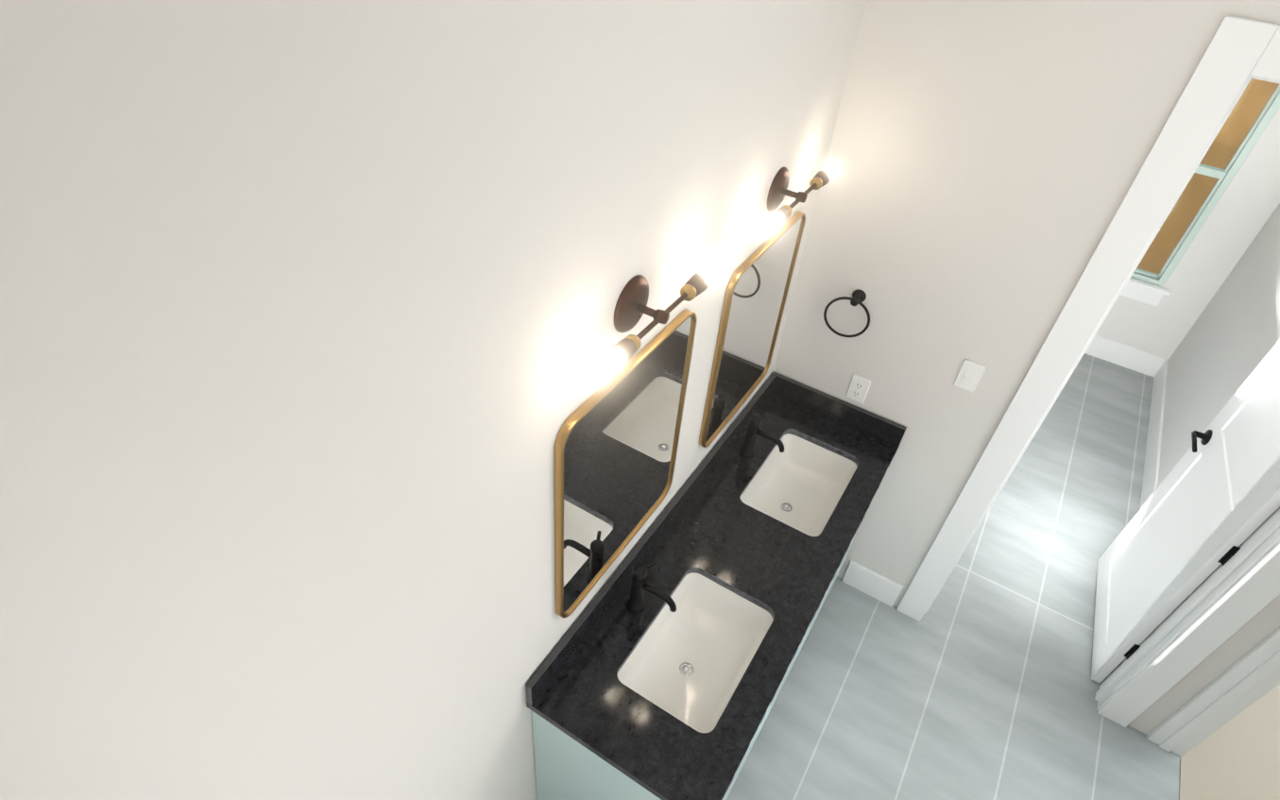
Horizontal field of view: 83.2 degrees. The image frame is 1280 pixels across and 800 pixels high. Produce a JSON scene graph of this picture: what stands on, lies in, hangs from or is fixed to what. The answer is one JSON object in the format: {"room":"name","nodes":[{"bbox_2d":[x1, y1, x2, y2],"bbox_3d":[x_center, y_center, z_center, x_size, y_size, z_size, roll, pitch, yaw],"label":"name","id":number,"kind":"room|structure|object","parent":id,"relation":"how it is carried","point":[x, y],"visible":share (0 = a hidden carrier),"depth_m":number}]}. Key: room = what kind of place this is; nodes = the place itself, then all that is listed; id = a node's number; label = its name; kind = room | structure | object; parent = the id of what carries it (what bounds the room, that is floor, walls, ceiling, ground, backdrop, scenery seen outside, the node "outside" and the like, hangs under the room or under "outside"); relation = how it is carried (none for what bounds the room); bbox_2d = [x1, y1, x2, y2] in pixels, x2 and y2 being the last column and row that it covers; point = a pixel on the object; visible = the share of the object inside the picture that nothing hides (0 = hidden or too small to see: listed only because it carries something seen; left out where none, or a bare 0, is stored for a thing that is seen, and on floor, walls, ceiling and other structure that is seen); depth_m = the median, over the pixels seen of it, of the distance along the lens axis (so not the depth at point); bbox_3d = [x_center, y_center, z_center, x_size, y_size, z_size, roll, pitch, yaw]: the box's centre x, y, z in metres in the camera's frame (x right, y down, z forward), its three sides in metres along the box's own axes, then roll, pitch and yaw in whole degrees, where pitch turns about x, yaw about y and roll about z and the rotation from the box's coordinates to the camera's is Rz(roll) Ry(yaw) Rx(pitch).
{"room":"bathroom","nodes":[
{"label":"bathroom","id":0,"kind":"room"},
{"bbox_2d":[0,0,867,799],"bbox_3d":[-0.195,0.222,1.700,0.120,2.920,2.720,25,45,21],"label":"wall","id":1,"kind":"structure","parent":0,"point":[310,334],"depth_m":0.86},
{"bbox_2d":[553,309,697,618],"bbox_3d":[-0.036,0.171,1.821,0.021,0.690,0.566,25,45,21],"label":"mirror","id":2,"kind":"object","parent":1,"relation":"attached to","point":[615,447],"visible":1,"depth_m":1.76},
{"bbox_2d":[583,259,723,388],"bbox_3d":[0.021,-0.178,1.462,0.096,0.124,0.520,25,45,21],"label":"sconce","id":3,"kind":"object","parent":1,"relation":"attached to","point":[631,308],"visible":1,"depth_m":1.44},
{"bbox_2d":[699,210,805,447],"bbox_3d":[0.363,-0.219,2.340,0.021,0.675,0.535,25,45,21],"label":"mirror","id":4,"kind":"object","parent":1,"relation":"attached to","point":[757,291],"visible":1,"depth_m":2.29},
{"bbox_2d":[758,162,837,237],"bbox_3d":[0.420,-0.566,1.984,0.096,0.124,0.520,25,45,21],"label":"sconce","id":5,"kind":"object","parent":1,"relation":"attached to","point":[778,191],"visible":1,"depth_m":1.96},
{"bbox_2d":[726,353,1180,799],"bbox_3d":[2.791,1.674,2.673,5.840,0.100,5.600,25,45,21],"label":"floor","id":6,"kind":"structure","parent":0,"point":[976,682],"depth_m":3.04},
{"bbox_2d":[526,391,885,799],"bbox_3d":[0.313,0.818,2.647,0.533,0.851,1.560,25,45,21],"label":"bathroom vanity","id":7,"kind":"object","parent":6,"relation":"on","point":[565,770],"depth_m":2.06},
{"bbox_2d":[526,387,899,799],"bbox_3d":[0.346,0.497,2.347,0.548,0.027,1.580,25,45,21],"label":"countertop","id":8,"kind":"structure","parent":7,"relation":"on","point":[772,562],"depth_m":2.16},
{"bbox_2d":[623,557,680,617],"bbox_3d":[0.043,0.559,2.085,0.155,0.182,0.078,25,45,21],"label":"faucet","id":9,"kind":"object","parent":8,"relation":"on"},
{"bbox_2d":[612,564,782,742],"bbox_3d":[0.164,0.775,2.145,0.370,0.171,0.525,25,45,21],"label":"sink","id":10,"kind":"object","parent":8,"relation":"in","point":[691,664],"depth_m":2.22},
{"bbox_2d":[736,409,789,459],"bbox_3d":[0.454,0.143,2.601,0.155,0.182,0.077,25,45,21],"label":"faucet","id":11,"kind":"object","parent":8,"relation":"on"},
{"bbox_2d":[736,425,861,542],"bbox_3d":[0.575,0.358,2.661,0.370,0.171,0.525,25,45,21],"label":"sink","id":12,"kind":"object","parent":8,"relation":"in","point":[802,488],"depth_m":2.76},
{"bbox_2d":[841,560,903,606],"bbox_3d":[1.043,0.827,3.249,0.240,0.150,0.015,25,45,21],"label":"baseboard","id":13,"kind":"structure","parent":6,"relation":"on","point":[872,584],"depth_m":3.24},
{"bbox_2d":[772,0,1279,734],"bbox_3d":[1.336,-0.170,2.312,1.970,2.920,0.120,25,45,21],"label":"wall","id":14,"kind":"structure","parent":0,"point":[986,157],"depth_m":2.18},
{"bbox_2d":[823,289,870,337],"bbox_3d":[0.737,-0.305,2.543,0.161,0.175,0.060,25,45,21],"label":"towel ring","id":15,"kind":"object","parent":14,"relation":"attached to","point":[859,296],"visible":1,"depth_m":2.51},
{"bbox_2d":[845,374,870,404],"bbox_3d":[0.824,-0.040,2.726,0.070,0.114,0.009,25,45,21],"label":"electrical outlet plate","id":16,"kind":"object","parent":14,"relation":"attached to","point":[858,388],"visible":1,"depth_m":2.72},
{"bbox_2d":[953,359,985,392],"bbox_3d":[1.121,-0.080,2.457,0.070,0.114,0.010,25,45,21],"label":"switch plate","id":17,"kind":"object","parent":14,"relation":"attached to","point":[968,375],"visible":1,"depth_m":2.45},
{"bbox_2d":[896,15,1279,727],"bbox_3d":[1.683,0.183,2.322,0.950,2.430,0.156,25,45,21],"label":"door frame","id":18,"kind":"structure","parent":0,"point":[1238,589],"depth_m":2.28},
{"bbox_2d":[1096,106,1279,358],"bbox_3d":[2.837,-1.606,4.100,2.070,2.920,0.160,25,45,21],"label":"wall","id":19,"kind":"structure","parent":0,"point":[1247,204],"depth_m":4.22},
{"bbox_2d":[1084,334,1168,376],"bbox_3d":[2.588,-0.571,4.999,1.830,0.150,0.018,25,45,21],"label":"baseboard","id":20,"kind":"structure","parent":19,"relation":"attached to","point":[1132,358],"depth_m":4.74},
{"bbox_2d":[1120,80,1279,307],"bbox_3d":[2.884,-1.576,3.997,1.035,2.082,0.130,25,45,21],"label":"window","id":21,"kind":"structure","parent":19,"relation":"in","point":[1226,175],"depth_m":4.13},
{"bbox_2d":[1144,203,1279,640],"bbox_3d":[2.895,-0.502,2.860,0.220,2.920,2.600,25,45,21],"label":"wall","id":22,"kind":"structure","parent":0,"point":[1227,343],"depth_m":3.76},
{"bbox_2d":[1123,358,1168,661],"bbox_3d":[2.699,0.480,3.823,0.015,0.150,2.580,25,45,21],"label":"baseboard","id":23,"kind":"structure","parent":22,"relation":"attached to","point":[1152,464],"depth_m":4.15},
{"bbox_2d":[1091,339,1279,682],"bbox_3d":[2.172,0.129,2.520,0.152,2.305,0.726,23,44,18],"label":"room door","id":24,"kind":"structure","parent":22,"relation":"in","point":[1211,504],"depth_m":2.75},
{"bbox_2d":[1178,683,1279,799],"bbox_3d":[3.661,2.056,2.259,3.530,0.004,5.320,25,45,21],"label":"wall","id":25,"kind":"structure","parent":0,"point":[1237,758],"depth_m":2.83},
{"bbox_3d":[1.474,1.002,1.002,0.120,2.920,2.720,25,45,21],"label":"wall","id":26,"kind":"structure","parent":0,"visible":0},
{"bbox_2d":[1146,627,1279,756],"bbox_3d":[1.953,0.696,1.806,0.156,2.385,0.824,25,45,21],"label":"trim","id":27,"kind":"structure","parent":26,"relation":"attached to","point":[1246,681],"depth_m":2.59},
{"label":"outside","id":28,"kind":"structure","parent":0,"visible":0},
{"bbox_2d":[1136,78,1279,273],"bbox_3d":[33.407,-53.039,64.695,150.000,5.713,167.100,25,45,21],"label":"ground","id":29,"kind":"structure","parent":28,"point":[1248,110],"depth_m":7.70}
]}

